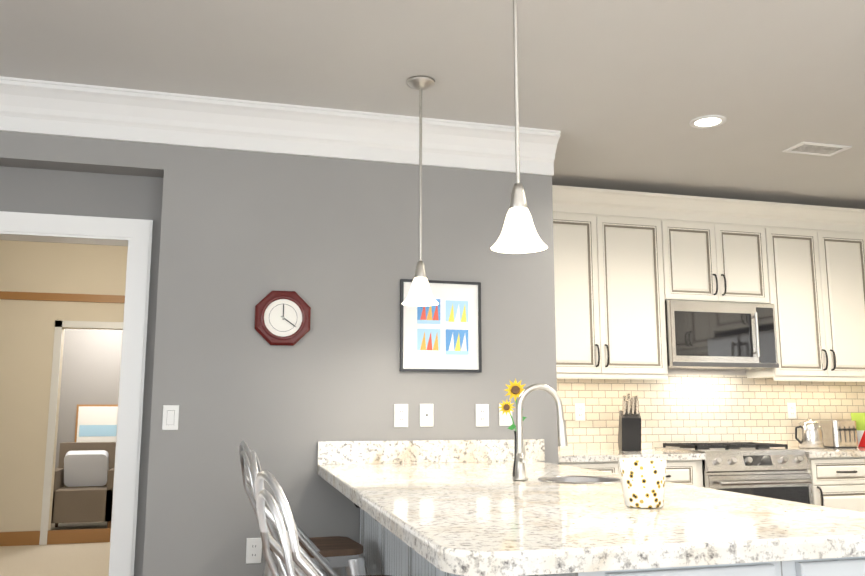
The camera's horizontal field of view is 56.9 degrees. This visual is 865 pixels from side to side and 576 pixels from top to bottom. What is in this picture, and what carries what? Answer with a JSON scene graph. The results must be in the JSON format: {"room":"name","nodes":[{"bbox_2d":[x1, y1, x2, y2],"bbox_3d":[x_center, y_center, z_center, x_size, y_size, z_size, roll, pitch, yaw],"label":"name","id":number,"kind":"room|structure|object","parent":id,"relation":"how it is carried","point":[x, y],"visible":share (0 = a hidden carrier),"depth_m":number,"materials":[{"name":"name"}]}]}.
{"room":"kitchen","nodes":[
{"label":"kitchen","id":0,"kind":"room"},
{"bbox_2d":[0,522,110,575],"bbox_3d":[-3.100,2.135,6.005,6.070,0.074,5.350,2,-9,-15],"label":"floor","id":1,"kind":"structure","parent":0,"point":[83,559],"depth_m":6.36,"materials":[{"name":"beige carpet"}]},
{"bbox_2d":[51,442,115,527],"bbox_3d":[-3.454,1.982,7.965,0.660,0.850,0.630,2,-9,-15],"label":"armchair","id":2,"kind":"object","parent":1,"relation":"on","point":[83,482],"visible":0.75,"depth_m":7.89,"materials":[{"name":"brown fabric"}]},
{"bbox_2d":[0,240,127,531],"bbox_3d":[-3.453,0.934,7.282,5.950,2.715,0.120,2,-9,-15],"label":"wall","id":3,"kind":"structure","parent":0,"point":[89,368],"depth_m":7.30,"materials":[{"name":"beige paint"}]},
{"bbox_2d":[0,291,124,545],"bbox_3d":[-3.433,1.158,7.175,5.950,2.240,0.030,2,-9,-15],"label":"trim","id":4,"kind":"structure","parent":3,"relation":"attached to","point":[96,423],"depth_m":7.21,"materials":[{"name":"white"}]},
{"bbox_2d":[36,242,127,247],"bbox_3d":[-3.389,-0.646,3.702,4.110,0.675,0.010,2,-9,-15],"label":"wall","id":5,"kind":"structure","parent":0,"point":[36,242],"depth_m":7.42,"materials":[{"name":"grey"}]},
{"bbox_2d":[0,131,558,575],"bbox_3d":[-2.348,0.383,3.681,6.190,2.715,0.270,2,-9,-15],"label":"wall","id":6,"kind":"structure","parent":0,"point":[238,236],"depth_m":4.02,"materials":[{"name":"grey paint"}]},
{"bbox_2d":[0,211,152,575],"bbox_3d":[-1.912,0.700,3.821,0.990,2.130,0.157,2,-9,-15],"label":"door frame","id":7,"kind":"structure","parent":6,"relation":"attached to","point":[134,236],"depth_m":3.90,"materials":[{"name":"white wood"}]},
{"bbox_2d":[162,405,178,429],"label":"light switch","id":8,"kind":"object","parent":6,"relation":"attached to","point":[170,412],"depth_m":3.79,"materials":[{"name":"white plastic"}]},
{"bbox_2d":[246,538,261,563],"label":"outlet","id":9,"kind":"object","parent":6,"relation":"attached to","point":[253,545],"depth_m":3.81,"materials":[{"name":"white plastic"}]},
{"bbox_2d":[0,76,560,175],"bbox_3d":[-2.295,-0.876,3.685,6.196,0.225,0.118,2,-9,-15],"label":"crown molding","id":10,"kind":"structure","parent":6,"relation":"attached to","point":[32,106],"depth_m":4.00,"materials":[{"name":"white wood"}]},
{"bbox_2d":[254,291,310,345],"bbox_3d":[-0.746,0.150,3.988,0.274,0.274,0.040,2,-9,-15],"label":"wall clock","id":11,"kind":"object","parent":6,"relation":"attached to","point":[282,318],"visible":1,"depth_m":3.98,"materials":[{"name":"red wood"}]},
{"bbox_2d":[394,404,407,426],"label":"outlet","id":12,"kind":"object","parent":6,"relation":"attached to","point":[400,410],"depth_m":4.08,"materials":[{"name":"white plastic"}]},
{"bbox_2d":[420,404,432,426],"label":"outlet","id":13,"kind":"object","parent":6,"relation":"attached to","point":[426,410],"depth_m":4.12,"materials":[{"name":"white plastic"}]},
{"bbox_2d":[317,439,544,462],"bbox_3d":[0.013,0.838,4.098,1.200,0.112,0.022,2,-9,-15],"label":"backsplash","id":14,"kind":"structure","parent":6,"relation":"attached to","point":[409,451],"depth_m":4.08,"materials":[{"name":"white stone"}]},
{"bbox_2d":[400,279,481,372],"bbox_3d":[0.045,0.200,4.207,0.440,0.482,0.018,2,-9,-15],"label":"framed picture","id":15,"kind":"object","parent":6,"relation":"attached to","point":[444,335],"visible":1,"depth_m":4.21,"materials":[{"name":"black"}]},
{"bbox_2d":[476,404,488,426],"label":"outlet","id":16,"kind":"object","parent":6,"relation":"attached to","point":[482,410],"depth_m":4.20,"materials":[{"name":"white plastic"}]},
{"bbox_2d":[499,404,511,425],"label":"outlet","id":17,"kind":"object","parent":6,"relation":"attached to","point":[504,420],"depth_m":4.23,"materials":[{"name":"white plastic"}]},
{"bbox_2d":[0,0,864,245],"bbox_3d":[-0.235,-1.068,3.373,10.000,0.060,12.800,2,-9,-15],"label":"ceiling","id":18,"kind":"structure","parent":0,"point":[620,94],"depth_m":3.62,"materials":[{"name":"white paint"}]},
{"bbox_2d":[402,76,438,305],"bbox_3d":[-0.055,-0.452,3.694,0.168,1.059,0.168,2,-9,-15],"label":"pendant light","id":19,"kind":"object","parent":18,"relation":"hanging from","point":[420,293],"visible":1,"depth_m":3.67,"materials":[{"name":"white glass"}]},
{"bbox_2d":[491,0,546,252],"bbox_3d":[0.257,-0.642,2.452,0.168,1.059,0.168,2,-9,-15],"label":"pendant light","id":20,"kind":"object","parent":18,"relation":"hanging from","point":[519,234],"visible":1,"depth_m":2.38,"materials":[{"name":"white glass"}]},
{"bbox_2d":[689,115,726,127],"bbox_3d":[1.481,-0.892,4.295,0.189,0.008,0.189,4,-10,-24],"label":"recessed light","id":21,"kind":"object","parent":18,"relation":"in","point":[708,121],"visible":1,"depth_m":4.25,"materials":[{"name":"white"}]},
{"bbox_2d":[782,142,851,156],"bbox_3d":[2.284,-0.822,4.746,0.340,0.010,0.180,2,-9,-15],"label":"ceiling vent","id":22,"kind":"object","parent":18,"relation":"in","point":[817,149],"visible":1,"depth_m":4.74,"materials":[{"name":"white metal"}]},
{"bbox_2d":[596,369,745,449],"bbox_3d":[2.092,0.713,5.839,3.760,2.715,0.120,2,-9,-15],"label":"wall","id":23,"kind":"structure","parent":0,"point":[702,372],"depth_m":5.75,"materials":[{"name":"beige tile"}]},
{"bbox_2d":[553,213,603,376],"bbox_3d":[0.822,-0.033,5.376,0.489,1.230,0.317,2,-9,-15],"label":"upper cabinet","id":24,"kind":"object","parent":23,"relation":"attached to","point":[579,298],"depth_m":5.24,"materials":[{"name":"white wood"}]},
{"bbox_2d":[575,403,584,420],"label":"outlet","id":25,"kind":"object","parent":23,"relation":"attached to","point":[579,407],"depth_m":5.44,"materials":[{"name":"white plastic"}]},
{"bbox_2d":[600,217,671,380],"bbox_3d":[1.294,-0.014,5.501,0.489,1.230,0.317,2,-9,-15],"label":"upper cabinet","id":26,"kind":"object","parent":23,"relation":"attached to","point":[627,264],"depth_m":5.34,"materials":[{"name":"white wood"}]},
{"bbox_2d":[664,221,723,301],"bbox_3d":[1.732,-0.246,5.656,0.414,0.725,0.317,2,-9,-15],"label":"upper cabinet","id":27,"kind":"object","parent":23,"relation":"attached to","point":[693,247],"depth_m":5.50,"materials":[{"name":"white wood"}]},
{"bbox_2d":[665,300,778,369],"bbox_3d":[1.945,0.336,5.574,0.822,0.443,0.409,2,-9,-15],"label":"microwave","id":28,"kind":"object","parent":27,"relation":"attached to","point":[706,335],"visible":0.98,"depth_m":5.41,"materials":[{"name":"metal"}]},
{"bbox_2d":[552,185,864,232],"bbox_3d":[2.496,-0.750,4.232,3.080,0.160,2.986,2,-9,-15],"label":"crown molding","id":29,"kind":"structure","parent":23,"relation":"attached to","point":[596,202],"depth_m":5.55,"materials":[{"name":"white wood"}]},
{"bbox_2d":[716,225,771,303],"bbox_3d":[2.132,-0.230,5.762,0.414,0.725,0.317,2,-9,-15],"label":"upper cabinet","id":30,"kind":"object","parent":23,"relation":"attached to","point":[743,248],"depth_m":5.60,"materials":[{"name":"white wood"}]},
{"bbox_2d":[787,403,796,418],"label":"outlet","id":31,"kind":"object","parent":23,"relation":"attached to","point":[791,407],"depth_m":5.88,"materials":[{"name":"white plastic"}]},
{"bbox_2d":[744,225,864,380],"bbox_3d":[2.802,0.042,5.868,0.952,1.230,0.384,2,-9,-15],"label":"upper cabinet","id":32,"kind":"object","parent":23,"relation":"attached to","point":[816,277],"depth_m":5.72,"materials":[{"name":"white wood"}]},
{"bbox_3d":[0.311,1.368,0.949,10.000,0.060,8.600,2,-9,-15],"label":"floor","id":33,"kind":"structure","parent":0,"visible":0},
{"bbox_2d":[255,470,319,575],"bbox_3d":[-0.113,0.935,1.773,0.568,1.052,0.486,4,-9,-23],"label":"stool","id":34,"kind":"object","parent":33,"relation":"on","point":[291,557],"visible":1,"depth_m":1.66,"materials":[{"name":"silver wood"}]},
{"bbox_2d":[239,441,366,575],"bbox_3d":[-0.545,1.184,3.400,0.568,1.052,0.486,3,-9,-21],"label":"stool","id":35,"kind":"object","parent":33,"relation":"on","point":[340,555],"visible":0.58,"depth_m":3.32,"materials":[{"name":"silver wood"}]},
{"bbox_2d":[250,451,390,575],"bbox_3d":[-0.314,1.057,2.568,0.568,1.052,0.486,2,-9,-11],"label":"stool","id":36,"kind":"object","parent":33,"relation":"on","point":[255,468],"visible":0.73,"depth_m":2.52,"materials":[{"name":"silver wood"}]},
{"bbox_2d":[360,515,416,575],"bbox_3d":[0.244,1.281,3.445,0.915,0.868,1.259,2,-9,-15],"label":"base cabinet","id":37,"kind":"object","parent":33,"relation":"on","point":[383,555],"depth_m":3.42,"materials":[{"name":"white wood"}]},
{"bbox_2d":[559,461,619,473],"bbox_3d":[0.768,1.511,4.973,0.575,0.875,0.607,2,-9,-15],"label":"base cabinet","id":38,"kind":"object","parent":33,"relation":"on","point":[605,466],"depth_m":4.79,"materials":[{"name":"white wood"}]},
{"bbox_2d":[417,559,864,575],"bbox_3d":[0.569,1.098,2.251,0.915,0.868,1.263,2,-9,-15],"label":"base cabinet","id":39,"kind":"object","parent":33,"relation":"on","point":[819,567],"depth_m":1.71,"materials":[{"name":"white"}]},
{"bbox_2d":[317,463,864,575],"bbox_3d":[0.292,0.730,2.860,1.215,0.041,2.562,2,-9,-15],"label":"countertop","id":40,"kind":"structure","parent":39,"relation":"on","point":[464,519],"depth_m":1.92,"materials":[{"name":"white stone"}]},
{"bbox_2d":[498,378,526,476],"bbox_3d":[0.326,0.563,3.239,0.117,0.393,0.054,2,-9,-15],"label":"sunflower vase","id":41,"kind":"object","parent":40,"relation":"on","point":[515,389],"visible":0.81,"depth_m":3.25,"materials":[{"name":"yellow glass"}]},
{"bbox_2d":[513,383,567,480],"bbox_3d":[0.422,0.553,3.090,0.227,0.368,0.084,2,-9,-15],"label":"faucet","id":42,"kind":"object","parent":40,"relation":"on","point":[520,471],"visible":1,"depth_m":3.09,"materials":[{"name":"silver metal"}]},
{"bbox_2d":[526,475,621,486],"bbox_3d":[0.569,0.834,3.060,0.328,0.199,0.328,2,-9,-15],"label":"sink","id":43,"kind":"object","parent":40,"relation":"in","point":[558,479],"depth_m":3.19,"materials":[{"name":"silver metal"}]},
{"bbox_2d":[618,458,666,507],"bbox_3d":[0.588,0.543,2.228,0.132,0.128,0.132,2,-9,-15],"label":"cup","id":44,"kind":"object","parent":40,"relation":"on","point":[643,482],"visible":1,"depth_m":2.18,"materials":[{"name":"beige ceramic"}]},
{"bbox_2d":[665,461,702,486],"bbox_3d":[1.328,1.534,5.122,0.584,0.875,0.607,2,-9,-15],"label":"base cabinet","id":45,"kind":"object","parent":33,"relation":"on","point":[681,472],"depth_m":4.93,"materials":[{"name":"white wood"}]},
{"bbox_2d":[558,449,705,460],"bbox_3d":[1.053,1.069,5.108,1.160,0.038,0.627,2,-9,-15],"label":"countertop","id":46,"kind":"structure","parent":45,"relation":"on","point":[563,454],"depth_m":4.92,"materials":[{"name":"white stone"}]},
{"bbox_2d":[618,393,640,450],"bbox_3d":[1.304,0.887,5.288,0.125,0.373,0.260,-1,-9,5],"label":"knife block","id":47,"kind":"object","parent":46,"relation":"on","point":[629,433],"visible":1,"depth_m":5.21,"materials":[{"name":"black wood"}]},
{"bbox_2d":[655,442,812,504],"bbox_3d":[1.994,1.513,5.249,0.752,0.955,0.682,2,-9,-15],"label":"range","id":48,"kind":"object","parent":33,"relation":"on","point":[759,469],"visible":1,"depth_m":5.05,"materials":[{"name":"metal"}]},
{"bbox_2d":[807,457,864,512],"bbox_3d":[2.619,1.586,5.465,0.559,0.875,0.607,2,-9,-15],"label":"base cabinet","id":49,"kind":"object","parent":33,"relation":"on","point":[837,482],"depth_m":5.21,"materials":[{"name":"white wood"}]},
{"bbox_2d":[771,445,864,456],"bbox_3d":[3.119,1.153,5.657,1.590,0.038,0.627,2,-9,-15],"label":"countertop","id":50,"kind":"structure","parent":49,"relation":"on","point":[826,451],"depth_m":5.25,"materials":[{"name":"white stone"}]},
{"bbox_2d":[795,418,823,447],"bbox_3d":[2.654,1.026,5.651,0.211,0.208,0.166,2,-9,-15],"label":"kettle","id":51,"kind":"object","parent":50,"relation":"on","point":[810,433],"visible":0.98,"depth_m":5.60,"materials":[{"name":"metal"}]},
{"bbox_2d":[819,420,857,447],"bbox_3d":[2.926,1.049,5.746,0.200,0.191,0.183,2,-9,-15],"label":"toaster","id":52,"kind":"object","parent":50,"relation":"on","point":[839,433],"visible":0.9,"depth_m":5.68,"materials":[{"name":"metal"}]},
{"bbox_2d":[851,413,864,446],"bbox_3d":[3.144,1.028,5.784,0.170,0.245,0.111,4,-10,-25],"label":"cookbook","id":53,"kind":"object","parent":50,"relation":"on","point":[859,418],"visible":0.67,"depth_m":5.74,"materials":[{"name":"green paper"}]}
]}

